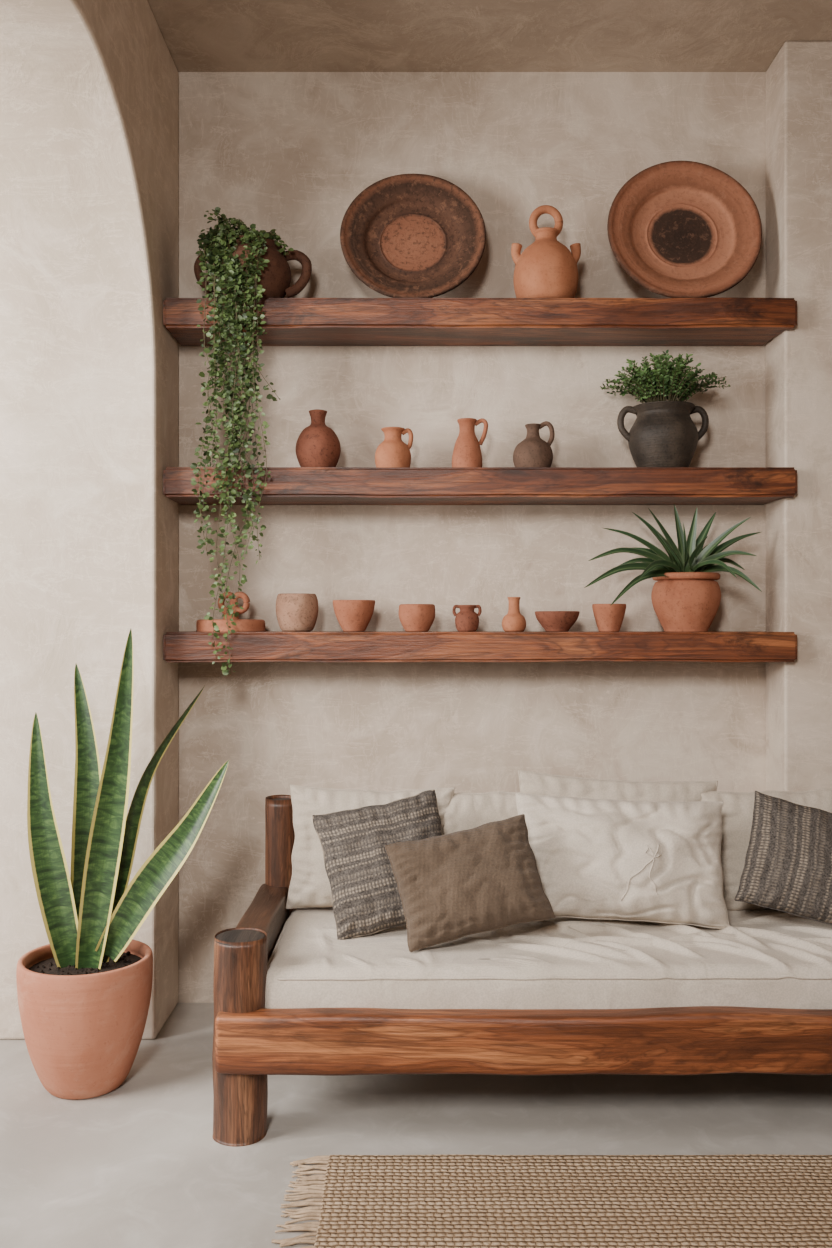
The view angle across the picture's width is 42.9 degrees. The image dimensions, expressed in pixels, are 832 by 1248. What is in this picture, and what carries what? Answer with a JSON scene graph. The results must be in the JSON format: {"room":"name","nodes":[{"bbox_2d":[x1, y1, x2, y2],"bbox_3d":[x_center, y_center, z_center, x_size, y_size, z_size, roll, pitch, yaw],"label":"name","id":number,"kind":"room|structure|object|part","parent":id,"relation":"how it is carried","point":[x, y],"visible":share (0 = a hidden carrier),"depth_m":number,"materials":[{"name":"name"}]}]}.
{"room":"traditional dwelling","nodes":[
{"label":"traditional dwelling","id":0,"kind":"room"},
{"bbox_2d":[0,0,177,1038],"bbox_3d":[-0.998,-0.270,0.150,0.520,2.900,6.300,0,0,0],"label":"wall","id":1,"kind":"structure","parent":0,"point":[89,88],"depth_m":3.00,"materials":[{"name":"paint"}]},
{"bbox_2d":[0,1003,831,1247],"bbox_3d":[-0.400,1.230,0.300,7.200,0.100,6.600,0,0,0],"label":"floor","id":2,"kind":"structure","parent":0,"point":[139,1163],"depth_m":2.48,"materials":[{"name":"concrete"}]},
{"bbox_2d":[16,629,228,1099],"bbox_3d":[-0.763,0.595,2.674,0.518,1.170,0.334,0,0,26],"label":"potted snake plant","id":3,"kind":"object","parent":2,"relation":"on","point":[84,995],"visible":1,"depth_m":2.69,"materials":[{"name":"green plant"}]},
{"bbox_2d":[212,795,831,1146],"bbox_3d":[0.656,0.843,2.729,2.253,0.689,0.729,0,0,0],"label":"sofa","id":4,"kind":"object","parent":2,"relation":"on","point":[560,995],"visible":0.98,"depth_m":2.43,"materials":[{"name":"brown wood"}]},
{"bbox_3d":[-0.407,0.951,2.453,0.127,0.463,0.126,0,0,0],"label":"post","id":5,"kind":"part","parent":4,"relation":"part of","materials":[{"name":"brown wood"}]},
{"bbox_3d":[-0.403,0.862,2.750,0.085,0.244,0.584,0,0,0],"label":"rail","id":6,"kind":"part","parent":4,"relation":"part of","materials":[{"name":"brown wood"}]},
{"bbox_3d":[-0.386,0.843,3.045,0.097,0.689,0.097,0,0,0],"label":"post","id":7,"kind":"part","parent":4,"relation":"part of","materials":[{"name":"brown wood"}]},
{"bbox_2d":[286,785,454,908],"bbox_3d":[-0.125,0.623,2.949,0.469,0.344,0.146,0,0,0],"label":"cushion","id":8,"kind":"object","parent":4,"relation":"on","point":[309,886],"visible":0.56,"depth_m":2.93,"materials":[{"name":"fabric"}]},
{"bbox_2d":[312,790,441,939],"bbox_3d":[-0.073,0.625,2.758,0.374,0.358,0.194,0,0,-14],"label":"striped throw pillow","id":9,"kind":"object","parent":4,"relation":"on","point":[366,900],"visible":0.68,"depth_m":2.72,"materials":[{"name":"grey fabric"}]},
{"bbox_2d":[385,814,554,951],"bbox_3d":[0.133,0.639,2.631,0.401,0.301,0.179,0,0,-12],"label":"throw pillow","id":10,"kind":"object","parent":4,"relation":"on","point":[485,877],"visible":1,"depth_m":2.58,"materials":[{"name":"fabric"}]},
{"bbox_2d":[442,791,519,834],"bbox_3d":[0.195,0.628,2.962,0.411,0.334,0.122,0,0,0],"label":"cushion","id":11,"kind":"object","parent":4,"relation":"on","point":[465,811],"visible":0.19,"depth_m":2.94,"materials":[{"name":"fabric"}]},
{"bbox_3d":[0.656,0.944,2.400,2.217,0.141,0.071,0,0,0],"label":"rail","id":12,"kind":"part","parent":4,"relation":"part of","materials":[{"name":"brown wood"}]},
{"bbox_3d":[0.656,0.858,2.724,2.026,0.176,0.601,0,0,0],"label":"mattress","id":13,"kind":"part","parent":4,"relation":"part of","materials":[{"name":"beige fabric"}]},
{"bbox_2d":[518,770,717,801],"bbox_3d":[0.560,0.614,2.965,0.583,0.398,0.131,0,0,0],"label":"cushion","id":14,"kind":"object","parent":4,"relation":"on","point":[530,782],"visible":0.26,"depth_m":2.97,"materials":[{"name":"fabric"}]},
{"bbox_2d":[516,793,729,928],"bbox_3d":[0.539,0.621,2.790,0.569,0.322,0.230,0,0,0],"label":"throw pillow","id":15,"kind":"object","parent":4,"relation":"on","point":[607,859],"visible":0.84,"depth_m":2.72,"materials":[{"name":"fabric"}]},
{"bbox_2d":[701,788,831,910],"bbox_3d":[1.040,0.626,2.946,0.516,0.352,0.144,0,0,0],"label":"cushion","id":16,"kind":"object","parent":4,"relation":"on","point":[737,810],"visible":0.33,"depth_m":2.92,"materials":[{"name":"fabric"}]},
{"bbox_2d":[734,791,831,924],"bbox_3d":[1.057,0.627,2.742,0.452,0.358,0.190,0,0,14],"label":"striped throw pillow","id":17,"kind":"object","parent":4,"relation":"on","point":[788,865],"visible":1,"depth_m":2.71,"materials":[{"name":"grey fabric"}]},
{"bbox_2d":[271,1154,831,1247],"bbox_3d":[0.854,1.173,1.592,2.263,0.012,1.486,0,0,0],"label":"jute rug","id":18,"kind":"object","parent":2,"relation":"on","point":[441,1200],"visible":1,"depth_m":2.14,"materials":[{"name":"beige wicker"}]},
{"bbox_2d":[178,72,765,1002],"bbox_3d":[0.931,-0.270,3.400,4.538,2.900,0.200,0,0,0],"label":"wall","id":19,"kind":"structure","parent":0,"point":[289,153],"depth_m":3.30,"materials":[{"name":"paint"}]},
{"bbox_2d":[163,298,796,345],"bbox_3d":[0.188,-0.906,3.189,1.849,0.090,0.221,0,0,0],"label":"wall shelf","id":20,"kind":"object","parent":19,"relation":"attached to","point":[290,321],"depth_m":3.08,"materials":[{"name":"brown wood"}]},
{"bbox_2d":[190,207,311,674],"bbox_3d":[-0.487,-0.538,3.139,0.352,1.369,0.288,0,0,0],"label":"potted trailing plant","id":21,"kind":"object","parent":20,"relation":"on","point":[244,264],"visible":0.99,"depth_m":3.03,"materials":[{"name":"green plant"}]},
{"bbox_2d":[340,174,485,297],"bbox_3d":[-0.009,-1.162,3.176,0.437,0.419,0.145,0,0,0],"label":"plate","id":22,"kind":"object","parent":20,"relation":"on","point":[403,235],"visible":1,"depth_m":3.20,"materials":[{"name":"brown ceramic"}]},
{"bbox_2d":[511,205,580,297],"bbox_3d":[0.386,-1.100,3.160,0.192,0.300,0.191,0,0,28],"label":"jug","id":23,"kind":"object","parent":20,"relation":"on","point":[546,268],"visible":0.87,"depth_m":3.10,"materials":[{"name":"orange ceramic"}]},
{"bbox_2d":[607,161,761,297],"bbox_3d":[0.801,-1.178,3.167,0.461,0.450,0.132,0,0,0],"label":"plate","id":24,"kind":"object","parent":20,"relation":"on","point":[678,229],"visible":1,"depth_m":3.19,"materials":[{"name":"orange ceramic"}]},
{"bbox_2d":[163,467,796,504],"bbox_3d":[0.188,-0.413,3.188,1.849,0.089,0.222,0,0,0],"label":"wall shelf","id":25,"kind":"object","parent":19,"relation":"attached to","point":[286,485],"depth_m":3.08,"materials":[{"name":"brown wood"}]},
{"bbox_2d":[295,409,340,466],"bbox_3d":[-0.293,-0.547,3.169,0.135,0.182,0.133,0,0,0],"label":"clay vase","id":26,"kind":"object","parent":25,"relation":"on","point":[317,445],"visible":0.84,"depth_m":3.12,"materials":[{"name":"orange ceramic"}]},
{"bbox_2d":[375,427,412,466],"bbox_3d":[-0.069,-0.521,3.170,0.109,0.131,0.108,0,0,28],"label":"pitcher","id":27,"kind":"object","parent":25,"relation":"on","point":[392,452],"visible":0.8,"depth_m":3.13,"materials":[{"name":"orange ceramic"}]},
{"bbox_2d":[452,418,487,466],"bbox_3d":[0.153,-0.536,3.169,0.094,0.160,0.092,0,0,43],"label":"pitcher","id":28,"kind":"object","parent":25,"relation":"on","point":[467,450],"visible":0.84,"depth_m":3.14,"materials":[{"name":"ceramic"}]},
{"bbox_2d":[513,421,554,466],"bbox_3d":[0.350,-0.532,3.170,0.120,0.152,0.119,0,0,25],"label":"jug","id":29,"kind":"object","parent":25,"relation":"on","point":[533,451],"visible":0.91,"depth_m":3.13,"materials":[{"name":"brown ceramic"}]},
{"bbox_2d":[600,350,729,466],"bbox_3d":[0.736,-0.630,3.148,0.388,0.349,0.264,0,0,0],"label":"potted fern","id":30,"kind":"object","parent":25,"relation":"on","point":[663,433],"visible":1,"depth_m":3.11,"materials":[{"name":"green plant"}]},
{"bbox_2d":[163,631,796,661],"bbox_3d":[0.188,0.067,3.189,1.849,0.089,0.220,0,0,0],"label":"wall shelf","id":31,"kind":"object","parent":19,"relation":"attached to","point":[181,646],"depth_m":3.08,"materials":[{"name":"brown wood"}]},
{"bbox_2d":[196,592,264,631],"bbox_3d":[-0.557,-0.037,3.190,0.210,0.121,0.210,0,0,0],"label":"candle holder","id":32,"kind":"object","parent":31,"relation":"on","point":[202,625],"visible":0.7,"depth_m":3.13,"materials":[{"name":"ceramic"}]},
{"bbox_2d":[276,593,317,631],"bbox_3d":[-0.356,-0.033,3.170,0.127,0.114,0.128,0,0,0],"label":"clay cup","id":33,"kind":"object","parent":31,"relation":"on","point":[295,612],"visible":1,"depth_m":3.12,"materials":[{"name":"ceramic"}]},
{"bbox_2d":[333,600,374,631],"bbox_3d":[-0.186,-0.024,3.170,0.127,0.095,0.130,0,0,0],"label":"clay bowl","id":34,"kind":"object","parent":31,"relation":"on","point":[352,615],"visible":1,"depth_m":3.13,"materials":[{"name":"ceramic"}]},
{"bbox_2d":[398,604,434,631],"bbox_3d":[0.003,-0.018,3.170,0.111,0.083,0.111,0,0,0],"label":"clay bowl","id":35,"kind":"object","parent":31,"relation":"on","point":[413,617],"visible":1,"depth_m":3.13,"materials":[{"name":"ceramic"}]},
{"bbox_2d":[452,605,481,631],"bbox_3d":[0.153,-0.017,3.170,0.072,0.082,0.072,0,0,41],"label":"clay pot","id":36,"kind":"object","parent":31,"relation":"on","point":[467,619],"visible":1,"depth_m":3.15,"materials":[{"name":"orange ceramic"}]},
{"bbox_2d":[502,597,525,631],"bbox_3d":[0.293,-0.029,3.170,0.073,0.104,0.072,0,0,0],"label":"vase","id":37,"kind":"object","parent":31,"relation":"on","point":[513,621],"visible":1,"depth_m":3.15,"materials":[{"name":"orange ceramic"}]},
{"bbox_2d":[535,611,579,631],"bbox_3d":[0.422,-0.007,3.170,0.134,0.062,0.133,0,0,0],"label":"dish","id":38,"kind":"object","parent":31,"relation":"on","point":[551,621],"visible":1,"depth_m":3.12,"materials":[{"name":"orange ceramic"}]},
{"bbox_2d":[592,604,625,631],"bbox_3d":[0.578,-0.018,3.170,0.101,0.084,0.102,0,0,0],"label":"clay cup","id":39,"kind":"object","parent":31,"relation":"on","point":[608,618],"visible":1,"depth_m":3.13,"materials":[{"name":"ceramic"}]},
{"bbox_2d":[584,505,761,631],"bbox_3d":[0.756,-0.167,3.113,0.560,0.382,0.307,0,0,0],"label":"agave","id":40,"kind":"object","parent":31,"relation":"on","point":[685,595],"visible":0.99,"depth_m":3.10,"materials":[{"name":"plant"}]},
{"bbox_2d":[147,0,831,71],"bbox_3d":[0.925,-1.770,0.200,4.550,0.100,6.800,0,0,0],"label":"ceiling","id":41,"kind":"structure","parent":0,"point":[198,35],"depth_m":3.08,"materials":[{"name":"paint"}]},
{"bbox_2d":[766,41,831,791],"bbox_3d":[1.893,-0.270,3.210,1.613,2.900,0.180,0,0,0],"label":"wall","id":42,"kind":"structure","parent":0,"point":[799,77],"depth_m":3.12,"materials":[{"name":"beige paint"}]}
]}

